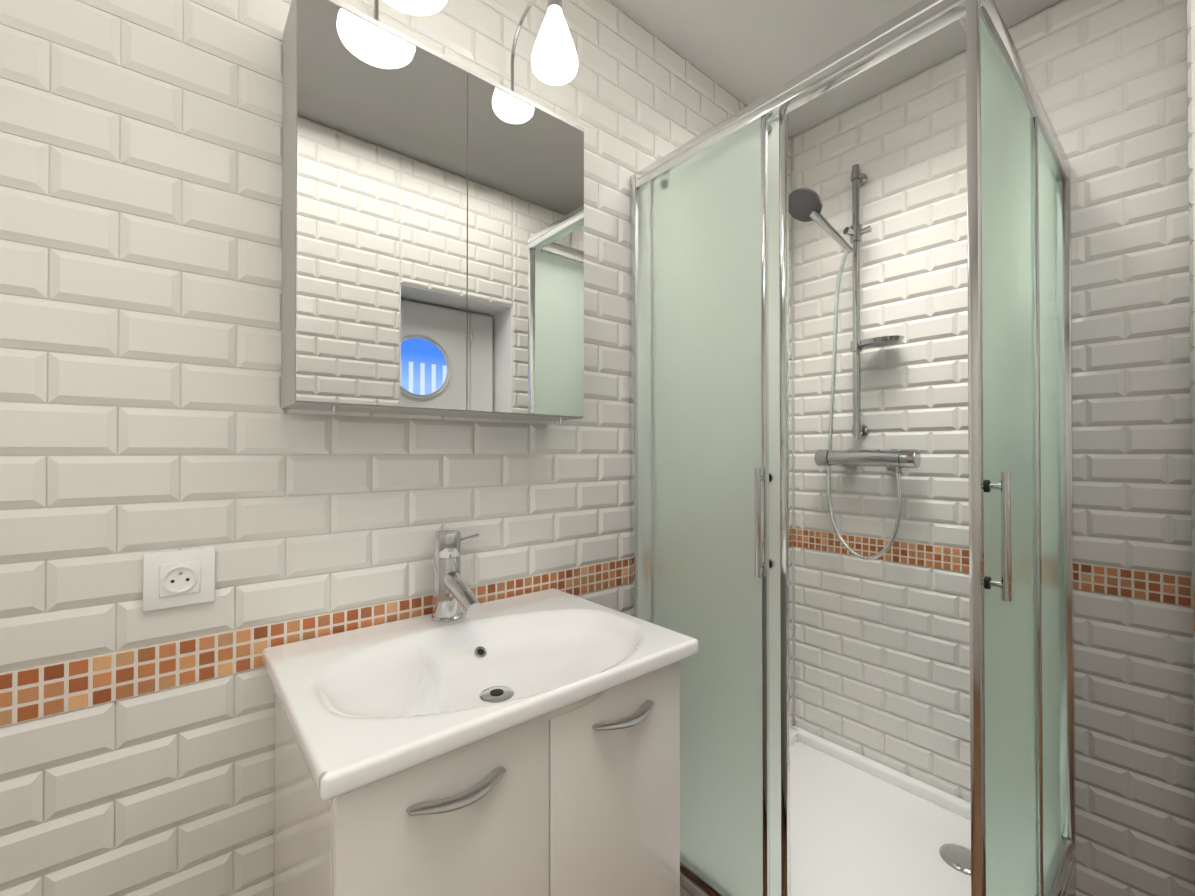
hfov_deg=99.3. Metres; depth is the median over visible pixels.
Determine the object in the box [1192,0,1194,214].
wall
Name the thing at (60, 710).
wall tiles
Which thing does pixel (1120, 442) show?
wall tiles
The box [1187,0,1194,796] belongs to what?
tiled wall
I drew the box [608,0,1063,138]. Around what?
ceiling
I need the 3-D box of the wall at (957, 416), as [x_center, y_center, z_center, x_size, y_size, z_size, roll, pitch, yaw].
[1.450,-0.010,1.426,0.120,2.564,1.870,0,-1,-40]
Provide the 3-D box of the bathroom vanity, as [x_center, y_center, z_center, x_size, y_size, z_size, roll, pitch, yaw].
[-0.203,0.722,0.926,0.636,1.092,0.489,0,-1,-40]
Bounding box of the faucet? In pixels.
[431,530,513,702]
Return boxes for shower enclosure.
[630,0,1075,895]
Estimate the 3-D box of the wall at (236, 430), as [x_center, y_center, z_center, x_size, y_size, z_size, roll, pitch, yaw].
[-0.289,-0.012,1.270,2.990,2.564,0.120,0,-1,-40]
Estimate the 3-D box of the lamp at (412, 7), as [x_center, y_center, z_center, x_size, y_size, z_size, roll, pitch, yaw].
[-0.362,-0.883,0.912,0.142,0.229,0.263,0,-1,-40]
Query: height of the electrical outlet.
0.092 m
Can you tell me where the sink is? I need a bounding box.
[263,588,697,800]
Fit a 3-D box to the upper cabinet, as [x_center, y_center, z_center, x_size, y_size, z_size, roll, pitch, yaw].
[-0.257,-0.527,1.017,0.600,0.938,0.296,0,-1,-40]
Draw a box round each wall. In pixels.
[0,0,791,895]
[791,0,1194,895]
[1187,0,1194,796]
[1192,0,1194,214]
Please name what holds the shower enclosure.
on the shower tray
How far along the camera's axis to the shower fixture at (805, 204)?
1.84 m
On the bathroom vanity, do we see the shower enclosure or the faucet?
the faucet
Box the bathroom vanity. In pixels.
[263,530,697,895]
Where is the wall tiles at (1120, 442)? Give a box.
[792,0,1194,895]
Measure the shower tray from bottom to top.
0.145 m
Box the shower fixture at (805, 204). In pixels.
[788,164,920,559]
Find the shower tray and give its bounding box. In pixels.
[680,725,1075,895]
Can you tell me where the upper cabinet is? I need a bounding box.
[281,0,583,423]
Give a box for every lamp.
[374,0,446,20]
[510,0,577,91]
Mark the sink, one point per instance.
(428, 707)
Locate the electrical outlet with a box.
[143,547,214,611]
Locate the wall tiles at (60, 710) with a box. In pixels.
[0,0,792,895]
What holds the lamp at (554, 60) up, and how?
attached to the upper cabinet

